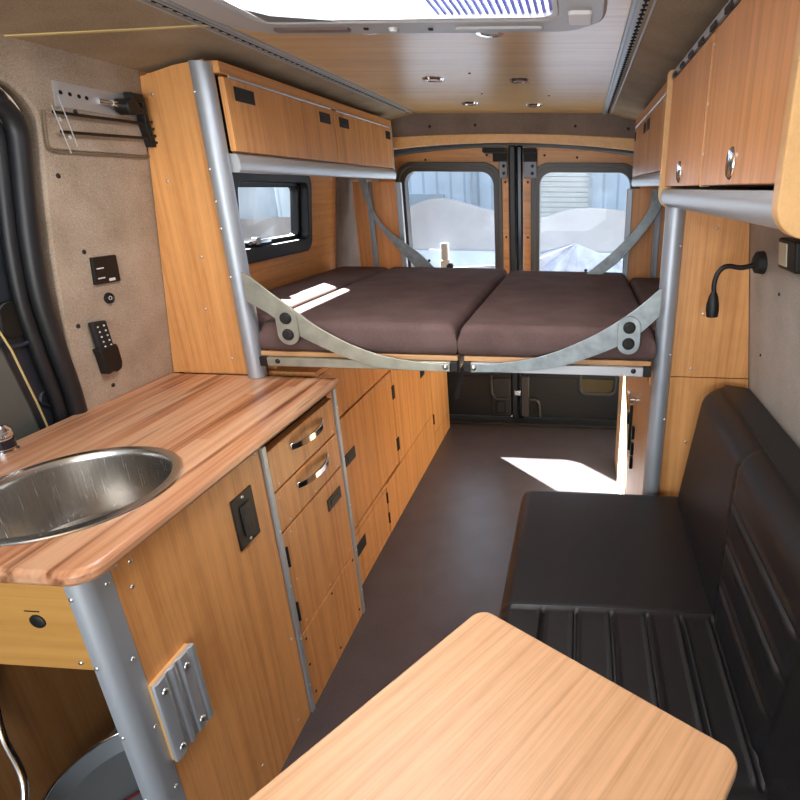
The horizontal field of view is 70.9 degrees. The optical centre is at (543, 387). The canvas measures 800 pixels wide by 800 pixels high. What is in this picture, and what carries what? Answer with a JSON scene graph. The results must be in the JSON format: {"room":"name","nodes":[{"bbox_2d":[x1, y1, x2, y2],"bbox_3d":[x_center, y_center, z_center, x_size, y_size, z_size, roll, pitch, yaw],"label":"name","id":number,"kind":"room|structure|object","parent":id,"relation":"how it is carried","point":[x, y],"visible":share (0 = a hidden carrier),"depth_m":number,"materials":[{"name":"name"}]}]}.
{"room":"vehicle interior","nodes":[
{"label":"vehicle interior","id":0,"kind":"room"},
{"bbox_2d":[0,34,173,409],"bbox_3d":[-1.253,0.432,0.465,0.266,1.790,2.600,2,20,3],"label":"wall","id":1,"kind":"structure","parent":0,"point":[99,205],"depth_m":1.32,"materials":[{"name":"fabric"}]},
{"bbox_2d":[0,87,55,440],"bbox_3d":[-1.346,0.468,0.378,0.296,1.720,2.400,2,20,3],"label":"door","id":2,"kind":"structure","parent":1,"relation":"in","point":[25,406],"depth_m":1.22,"materials":[{"name":"grey"}]},
{"bbox_2d":[0,89,87,422],"bbox_3d":[-1.269,0.489,0.375,0.265,1.614,2.210,2,20,3],"label":"trim","id":3,"kind":"structure","parent":1,"relation":"attached to","point":[20,234],"depth_m":1.17,"materials":[{"name":"black rubber"}]},
{"bbox_2d":[56,109,114,386],"bbox_3d":[-1.103,-0.303,1.294,0.091,0.669,0.086,-1,20,-5],"label":"screws","id":4,"kind":"object","parent":1,"relation":"attached to","point":[58,175],"visible":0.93,"depth_m":1.29,"materials":[{"name":"black plastic"}]},
{"bbox_2d":[42,95,149,157],"bbox_3d":[-1.047,-0.613,1.279,0.044,0.114,0.293,2,20,3],"label":"pocket","id":5,"kind":"object","parent":1,"relation":"attached to","point":[64,132],"visible":1,"depth_m":1.26,"materials":[{"name":"fabric"}]},
{"bbox_2d":[51,80,157,147],"bbox_3d":[-1.034,-0.652,1.292,0.051,0.122,0.255,2,20,3],"label":"swivel arm","id":6,"kind":"object","parent":1,"relation":"attached to","point":[127,104],"visible":0.94,"depth_m":1.29},
{"bbox_2d":[89,255,120,284],"bbox_3d":[-1.106,-0.298,1.357,0.017,0.068,0.076,2,20,3],"label":"panel","id":7,"kind":"object","parent":1,"relation":"attached to","point":[104,269],"visible":1,"depth_m":1.35,"materials":[{"name":"black plastic"}]},
{"bbox_2d":[88,320,121,373],"bbox_3d":[-1.130,-0.105,1.384,0.036,0.143,0.068,2,20,3],"label":"remote control","id":8,"kind":"object","parent":1,"relation":"attached to","point":[107,354],"visible":1,"depth_m":1.38,"materials":[{"name":"black plastic"}]},
{"bbox_2d":[4,24,211,37],"bbox_3d":[-0.903,-0.760,1.135,0.380,0.083,0.010,-12,24,-31],"label":"trim","id":9,"kind":"structure","parent":1,"relation":"attached to","point":[185,26],"depth_m":1.12,"materials":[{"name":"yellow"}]},
{"bbox_2d":[104,292,114,303],"bbox_3d":[-1.116,-0.231,1.383,0.007,0.029,0.029,2,20,3],"label":"button","id":10,"kind":"object","parent":1,"relation":"attached to","point":[109,298],"visible":1,"depth_m":1.38,"materials":[{"name":"black plastic"}]},
{"bbox_2d":[0,0,415,120],"bbox_3d":[-0.946,-0.650,0.811,0.360,0.120,4.040,2,20,3],"label":"ceiling panel","id":11,"kind":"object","parent":1,"relation":"attached to","point":[148,51],"depth_m":1.21,"materials":[{"name":"brown fabric"}]},
{"bbox_2d":[140,71,335,372],"bbox_3d":[-1.131,-0.235,2.218,0.279,1.760,1.160,2,20,3],"label":"trim","id":12,"kind":"structure","parent":1,"relation":"attached to","point":[273,273],"depth_m":2.42,"materials":[{"name":"brown wood"}]},
{"bbox_2d":[147,60,395,179],"bbox_3d":[-0.875,-0.925,2.002,0.220,0.260,1.301,2,20,3],"label":"upper cabinet","id":13,"kind":"object","parent":1,"relation":"attached to","point":[271,126],"visible":0.99,"depth_m":1.71,"materials":[{"name":"brown wood"}]},
{"bbox_2d":[230,0,631,112],"bbox_3d":[-0.305,-0.670,0.757,0.945,0.035,4.040,2,20,3],"label":"ceiling","id":14,"kind":"structure","parent":0,"point":[575,68],"depth_m":1.60,"materials":[{"name":"brown laminate"}]},
{"bbox_2d":[138,0,412,112],"bbox_3d":[-0.783,-0.663,0.794,0.052,0.012,3.840,2,20,3],"label":"track","id":15,"kind":"object","parent":14,"relation":"attached to","point":[168,4],"visible":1,"depth_m":1.39,"materials":[{"name":"grey metal"}]},
{"bbox_2d":[170,0,607,34],"bbox_3d":[-0.303,-0.704,0.800,0.820,0.131,0.825,2,20,3],"label":"skylight","id":16,"kind":"object","parent":14,"relation":"in","point":[288,17],"visible":1,"depth_m":1.10,"materials":[{"name":"grey plastic"}]},
{"bbox_2d":[425,0,551,14],"bbox_3d":[-0.120,-0.657,0.804,0.239,0.007,0.625,2,20,3],"label":"blind","id":17,"kind":"object","parent":16,"relation":"hanging from","point":[503,7],"depth_m":1.07,"materials":[{"name":"blue"}]},
{"bbox_2d":[422,77,443,82],"bbox_3d":[-0.374,-1.047,1.828,0.076,0.006,0.076,2,20,3],"label":"recessed light","id":18,"kind":"object","parent":14,"relation":"in","point":[426,79],"visible":1,"depth_m":1.81,"materials":[{"name":"silver metal"}]},
{"bbox_2d":[462,102,478,105],"bbox_3d":[-0.319,-1.238,2.343,0.076,0.006,0.076,2,20,3],"label":"recessed light","id":19,"kind":"object","parent":14,"relation":"in","point":[463,103],"visible":1,"depth_m":2.32,"materials":[{"name":"silver metal"}]},
{"bbox_2d":[476,33,504,37],"bbox_3d":[-0.125,-0.834,1.262,0.076,0.006,0.076,2,20,3],"label":"recessed light","id":20,"kind":"object","parent":14,"relation":"in","point":[489,35],"visible":0.44,"depth_m":1.28,"materials":[{"name":"silver metal"}]},
{"bbox_2d":[509,78,530,83],"bbox_3d":[-0.080,-1.046,1.833,0.076,0.006,0.076,2,20,3],"label":"recessed light","id":21,"kind":"object","parent":14,"relation":"in","point":[512,80],"visible":1,"depth_m":1.82,"materials":[{"name":"silver metal"}]},
{"bbox_2d":[526,104,541,107],"bbox_3d":[-0.042,-1.250,2.383,0.076,0.006,0.076,2,20,3],"label":"recessed light","id":22,"kind":"object","parent":14,"relation":"in","point":[527,105],"visible":1,"depth_m":2.36,"materials":[{"name":"silver metal"}]},
{"bbox_2d":[602,0,656,114],"bbox_3d":[0.179,-0.648,0.773,0.052,0.012,3.920,2,20,3],"label":"track","id":23,"kind":"object","parent":14,"relation":"attached to","point":[637,10],"visible":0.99,"depth_m":1.35,"materials":[{"name":"grey metal"}]},
{"bbox_2d":[279,424,618,773],"bbox_3d":[-0.309,0.999,1.484,2.050,0.030,4.240,2,20,3],"label":"floor","id":24,"kind":"structure","parent":0,"point":[445,560],"depth_m":2.31,"materials":[{"name":"plastic"}]},
{"bbox_2d":[0,388,364,799],"bbox_3d":[-0.929,0.547,1.392,0.567,0.873,0.898,2,20,3],"label":"base cabinet","id":25,"kind":"object","parent":24,"relation":"on","point":[269,623],"depth_m":1.21,"materials":[{"name":"brown wood"}]},
{"bbox_2d":[0,706,29,799],"bbox_3d":[-1.138,0.795,1.152,0.040,0.532,0.247,-15,25,-35],"label":"hose","id":26,"kind":"object","parent":25,"relation":"in","point":[10,752],"visible":1,"depth_m":1.15,"materials":[{"name":"silver metal"}]},
{"bbox_2d":[41,732,142,799],"bbox_3d":[-0.997,0.977,1.285,0.313,0.114,0.313,2,20,3],"label":"waste bin","id":27,"kind":"object","parent":25,"relation":"in","point":[103,771],"visible":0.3,"depth_m":1.30,"materials":[{"name":"grey plastic"}]},
{"bbox_2d":[124,791,139,799],"bbox_3d":[-0.989,0.964,1.269,0.221,0.007,0.032,-16,26,-37],"label":"cable","id":28,"kind":"object","parent":27,"relation":"in","point":[138,792],"visible":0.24,"depth_m":1.27,"materials":[{"name":"red plastic"}]},
{"bbox_2d":[0,373,338,586],"bbox_3d":[-0.919,0.127,1.229,0.541,0.027,0.890,2,20,3],"label":"countertop","id":29,"kind":"structure","parent":25,"relation":"on","point":[213,423],"depth_m":1.22,"materials":[{"name":"brown wood"}]},
{"bbox_2d":[0,423,20,456],"bbox_3d":[-1.119,0.118,1.060,0.070,0.105,0.221,-11,23,-29],"label":"faucet","id":30,"kind":"object","parent":29,"relation":"on","point":[8,444],"visible":1,"depth_m":1.14,"materials":[{"name":"silver metal"}]},
{"bbox_2d":[0,446,182,545],"bbox_3d":[-0.889,0.261,1.043,0.351,0.156,0.351,2,20,3],"label":"sink","id":31,"kind":"object","parent":29,"relation":"in","point":[72,493],"visible":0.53,"depth_m":1.13,"materials":[{"name":"silver metal"}]},
{"bbox_2d":[140,59,749,496],"bbox_3d":[-0.215,0.010,1.611,1.856,1.738,0.075,2,20,3],"label":"wall","id":32,"kind":"structure","parent":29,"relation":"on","point":[213,328],"depth_m":1.50,"materials":[{"name":"brown wood"}]},
{"bbox_2d":[232,172,311,263],"bbox_3d":[-1.056,-0.662,2.068,0.110,0.314,0.566,2,20,3],"label":"window","id":33,"kind":"structure","parent":32,"relation":"in","point":[299,239],"depth_m":2.17,"materials":[{"name":"black plastic"}]},
{"bbox_2d":[241,178,464,399],"bbox_3d":[-0.560,-0.478,2.068,0.750,0.628,1.288,2,20,3],"label":"bed frame","id":34,"kind":"structure","parent":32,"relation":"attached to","point":[291,325],"depth_m":1.54,"materials":[{"name":"metal"}]},
{"bbox_2d":[259,267,507,354],"bbox_3d":[-0.495,-0.346,2.086,0.582,0.094,1.174,2,20,3],"label":"cushion","id":35,"kind":"object","parent":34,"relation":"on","point":[411,310],"visible":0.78,"depth_m":1.68,"materials":[{"name":"brown fabric"}]},
{"bbox_2d":[446,263,453,267],"bbox_3d":[-0.452,-0.587,2.611,0.030,0.032,0.030,2,20,3],"label":"clip","id":36,"kind":"object","parent":35,"relation":"on","point":[450,265],"visible":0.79,"depth_m":2.60,"materials":[{"name":"black plastic"}]},
{"bbox_2d":[463,189,661,376],"bbox_3d":[0.150,-0.463,1.965,0.682,0.497,1.182,2,20,3],"label":"bed frame","id":37,"kind":"structure","parent":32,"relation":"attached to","point":[624,334],"depth_m":1.51,"materials":[{"name":"grey metal"}]},
{"bbox_2d":[457,271,655,360],"bbox_3d":[0.072,-0.318,2.023,0.558,0.094,1.114,2,20,3],"label":"cushion","id":38,"kind":"object","parent":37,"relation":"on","point":[529,313],"visible":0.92,"depth_m":1.63,"materials":[{"name":"brown fabric"}]},
{"bbox_2d":[230,485,259,550],"bbox_3d":[-0.675,0.296,1.223,0.008,0.128,0.076,2,20,3],"label":"latch","id":39,"kind":"object","parent":25,"relation":"attached to","point":[243,509],"visible":1,"depth_m":1.22,"materials":[{"name":"black plastic"}]},
{"bbox_2d":[240,499,255,536],"bbox_3d":[-0.673,0.297,1.224,0.004,0.078,0.036,2,20,3],"label":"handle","id":40,"kind":"object","parent":39,"relation":"attached to","point":[247,509],"depth_m":1.22,"materials":[{"name":"black plastic"}]},
{"bbox_2d":[179,366,449,584],"bbox_3d":[-0.867,0.097,2.558,0.451,0.905,1.580,2,20,3],"label":"storage cabinet","id":41,"kind":"object","parent":24,"relation":"on","point":[393,423],"visible":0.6,"depth_m":2.24,"materials":[{"name":"brown wood"}]},
{"bbox_2d":[263,349,280,368],"bbox_3d":[-0.918,-0.286,2.168,0.252,0.080,1.070,2,20,3],"label":"ledge","id":42,"kind":"object","parent":41,"relation":"on","point":[268,367],"visible":0.07,"depth_m":1.67,"materials":[{"name":"brown wood"}]},
{"bbox_2d":[256,266,387,330],"bbox_3d":[-0.913,-0.370,2.150,0.250,0.089,1.085,2,20,3],"label":"cushion","id":43,"kind":"object","parent":42,"relation":"on","point":[298,293],"visible":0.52,"depth_m":2.10,"materials":[{"name":"brown fabric"}]},
{"bbox_2d":[352,182,407,268],"bbox_3d":[-0.830,-0.755,2.759,0.247,0.562,0.036,2,20,3],"label":"panel","id":44,"kind":"object","parent":41,"relation":"on","point":[376,249],"visible":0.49,"depth_m":2.73,"materials":[{"name":"brown wood"}]},
{"bbox_2d":[249,612,737,799],"bbox_3d":[-0.164,0.882,0.641,0.432,0.780,0.779,16,25,35],"label":"table","id":45,"kind":"object","parent":24,"relation":"on","point":[492,711],"visible":1,"depth_m":0.69,"materials":[{"name":"brown wood"}]},
{"bbox_2d":[615,376,650,494],"bbox_3d":[0.485,0.209,2.308,0.295,0.888,1.193,2,20,3],"label":"base cabinet","id":46,"kind":"object","parent":24,"relation":"on","point":[634,392],"visible":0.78,"depth_m":2.13,"materials":[{"name":"brown"}]},
{"bbox_2d":[624,417,624,493],"bbox_3d":[0.362,0.347,2.391,0.008,0.333,0.324,2,20,3],"label":"pull cord","id":47,"kind":"object","parent":46,"relation":"hanging from","point":[624,417],"visible":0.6,"depth_m":2.40,"materials":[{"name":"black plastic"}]},
{"bbox_2d":[622,189,665,282],"bbox_3d":[0.476,-0.616,2.444,0.220,0.540,0.036,2,20,3],"label":"panel","id":48,"kind":"object","parent":46,"relation":"on","point":[643,260],"visible":0.48,"depth_m":2.42,"materials":[{"name":"brown wood"}]},
{"bbox_2d":[646,360,652,384],"bbox_3d":[0.468,-0.214,2.030,0.240,0.098,0.950,2,20,3],"label":"ledge","id":49,"kind":"object","parent":46,"relation":"on","point":[649,379],"visible":0.07,"depth_m":1.60,"materials":[{"name":"brown wood"}]},
{"bbox_2d":[629,278,659,340],"bbox_3d":[0.471,-0.300,1.993,0.235,0.087,0.880,2,20,3],"label":"cushion","id":50,"kind":"object","parent":49,"relation":"on","point":[643,289],"visible":0.21,"depth_m":2.13,"materials":[{"name":"brown fabric"}]},
{"bbox_2d":[499,385,799,799],"bbox_3d":[0.211,0.718,0.869,0.674,0.935,1.755,2,20,3],"label":"seat","id":51,"kind":"object","parent":24,"relation":"on","point":[688,603],"visible":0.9,"depth_m":1.12,"materials":[{"name":"black dark brown-black leather"}]},
{"bbox_2d":[499,490,769,799],"bbox_3d":[0.134,0.688,0.863,0.519,0.168,1.755,2,20,3],"label":"seat cushion","id":52,"kind":"object","parent":51,"relation":"on","point":[615,584],"depth_m":1.19,"materials":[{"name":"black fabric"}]},
{"bbox_2d":[390,113,635,137],"bbox_3d":[-0.160,-1.331,2.666,1.680,0.204,0.020,2,20,3],"label":"wall","id":53,"kind":"structure","parent":0,"point":[588,124],"depth_m":2.66,"materials":[{"name":"brown fabric"}]},
{"bbox_2d":[336,177,379,267],"bbox_3d":[-1.054,-0.601,3.146,0.296,1.800,0.840,2,20,3],"label":"trim","id":54,"kind":"structure","parent":53,"relation":"attached to","point":[347,247],"depth_m":2.71,"materials":[{"name":"brown fabric"}]},
{"bbox_2d":[392,134,633,150],"bbox_3d":[-0.162,-1.218,2.703,1.680,0.105,0.030,2,20,3],"label":"trim","id":55,"kind":"structure","parent":53,"relation":"attached to","point":[621,143],"depth_m":2.68,"materials":[{"name":"brown wood"}]},
{"bbox_2d":[393,143,633,155],"bbox_3d":[-0.141,-1.398,2.943,1.680,0.272,0.543,2,20,3],"label":"trim","id":56,"kind":"structure","parent":53,"relation":"attached to","point":[404,151],"depth_m":3.02,"materials":[{"name":"black"}]},
{"bbox_2d":[748,188,799,448],"bbox_3d":[0.600,0.139,1.291,0.268,1.790,4.600,2,20,3],"label":"wall","id":57,"kind":"structure","parent":0,"point":[774,320],"depth_m":1.29,"materials":[{"name":"grey carpet"}]},
{"bbox_2d":[380,147,511,415],"bbox_3d":[-0.582,-0.589,3.293,0.768,1.622,0.079,2,20,3],"label":"door","id":58,"kind":"structure","parent":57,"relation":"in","point":[475,398],"depth_m":3.08,"materials":[{"name":"brown wood"}]},
{"bbox_2d":[429,243,493,267],"bbox_3d":[-0.490,-0.771,3.215,0.391,0.180,0.043,2,20,3],"label":"rear wiper","id":59,"kind":"object","parent":58,"relation":"attached to","point":[445,256],"visible":0.74,"depth_m":3.21,"materials":[{"name":"white plastic"}]},
{"bbox_2d":[482,148,507,177],"bbox_3d":[-0.264,-1.231,2.950,0.125,0.150,0.098,2,20,3],"label":"bracket","id":60,"kind":"object","parent":58,"relation":"attached to","point":[500,155],"visible":1,"depth_m":2.96,"materials":[{"name":"black metal"}]},
{"bbox_2d":[490,375,540,416],"bbox_3d":[-0.175,0.056,3.457,0.331,0.275,0.035,2,20,3],"label":"door latch","id":61,"kind":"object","parent":58,"relation":"attached to","point":[500,388],"depth_m":3.46,"materials":[{"name":"grey plastic"}]},
{"bbox_2d":[508,145,523,417],"bbox_3d":[-0.158,-0.575,3.267,0.078,1.640,0.070,2,20,3],"label":"door frame","id":62,"kind":"structure","parent":57,"relation":"attached to","point":[511,148],"depth_m":3.09,"materials":[{"name":"black rubber"}]},
{"bbox_2d":[449,414,616,429],"bbox_3d":[-0.153,0.200,3.633,2.050,0.072,0.363,2,20,3],"label":"trim","id":63,"kind":"structure","parent":57,"relation":"attached to","point":[454,419],"depth_m":3.48,"materials":[{"name":"black plastic"}]},
{"bbox_2d":[523,147,658,419],"bbox_3d":[0.277,-0.563,3.241,0.790,1.622,0.079,2,20,3],"label":"door","id":64,"kind":"structure","parent":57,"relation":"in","point":[559,395],"depth_m":3.18,"materials":[{"name":"brown wood"}]},
{"bbox_2d":[522,148,536,177],"bbox_3d":[-0.075,-1.226,2.938,0.076,0.150,0.098,2,20,3],"label":"bracket","id":65,"kind":"object","parent":64,"relation":"attached to","point":[529,154],"visible":1,"depth_m":2.96,"materials":[{"name":"grey metal"}]},
{"bbox_2d":[582,379,613,392],"bbox_3d":[0.346,-0.032,3.404,0.204,0.130,0.004,2,20,3],"label":"door recess","id":66,"kind":"object","parent":64,"relation":"on","point":[588,385],"depth_m":3.41,"materials":[{"name":"brown"}]},
{"bbox_2d":[631,82,666,186],"bbox_3d":[0.444,-0.825,1.832,0.192,0.260,0.980,2,20,3],"label":"upper cabinet","id":67,"kind":"object","parent":57,"relation":"attached to","point":[648,136],"visible":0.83,"depth_m":1.75,"materials":[{"name":"brown wood"}]},
{"bbox_2d":[609,0,740,120],"bbox_3d":[0.339,-0.610,0.733,0.365,0.121,4.040,2,20,3],"label":"ceiling panel","id":68,"kind":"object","parent":57,"relation":"attached to","point":[673,28],"depth_m":1.29,"materials":[{"name":"brown fabric"}]},
{"bbox_2d":[658,0,799,238],"bbox_3d":[0.390,-0.467,0.941,0.230,0.323,0.934,2,20,3],"label":"upper cabinet","id":69,"kind":"object","parent":57,"relation":"attached to","point":[731,126],"visible":1,"depth_m":0.74,"materials":[{"name":"brown wood"}]},
{"bbox_2d":[706,251,767,317],"bbox_3d":[0.481,-0.259,1.350,0.128,0.168,0.058,2,20,3],"label":"reading lamp","id":70,"kind":"object","parent":57,"relation":"attached to","point":[759,263],"visible":1,"depth_m":1.33,"materials":[{"name":"black plastic"}]},
{"bbox_2d":[778,238,799,273],"bbox_3d":[0.512,-0.273,1.107,0.034,0.063,0.100,2,20,3],"label":"wall switch","id":71,"kind":"object","parent":57,"relation":"attached to","point":[789,248],"visible":1,"depth_m":1.09,"materials":[{"name":"black plastic"}]},
{"bbox_3d":[0.116,-0.435,7.314,32.000,0.100,30.000,2,20,3],"label":"ground","id":72,"kind":"structure","parent":0,"visible":0},
{"bbox_2d":[238,187,277,218],"bbox_3d":[-4.401,-0.397,2.310,0.200,3.250,12.000,2,20,3],"label":"wall","id":73,"kind":"structure","parent":72,"relation":"on","point":[254,202],"depth_m":7.37,"materials":[{"name":"white"}]},
{"bbox_2d":[240,198,625,266],"bbox_3d":[0.128,-1.420,7.012,10.000,1.958,0.240,2,20,3],"label":"snow","id":74,"kind":"structure","parent":72,"relation":"on","point":[468,229],"depth_m":6.79,"materials":[{"name":"white snow"}]},
{"bbox_2d":[274,172,629,216],"bbox_3d":[0.273,-3.105,8.546,18.000,4.050,0.420,2,20,3],"label":"building","id":75,"kind":"structure","parent":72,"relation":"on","point":[559,191],"depth_m":8.47,"materials":[{"name":"grey"}]},
{"bbox_2d":[540,173,588,216],"bbox_3d":[0.208,-2.874,8.497,0.990,3.650,0.080,2,20,3],"label":"roller shutter","id":76,"kind":"object","parent":75,"relation":"hanging from","point":[559,191],"depth_m":8.38,"materials":[{"name":"white metal"}]},
{"bbox_2d":[479,243,622,272],"bbox_3d":[0.110,-0.646,5.472,2.000,1.580,0.340,2,20,3],"label":"heap","id":77,"kind":"object","parent":72,"relation":"on","point":[575,257],"visible":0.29,"depth_m":5.31,"materials":[{"name":"white snow"}]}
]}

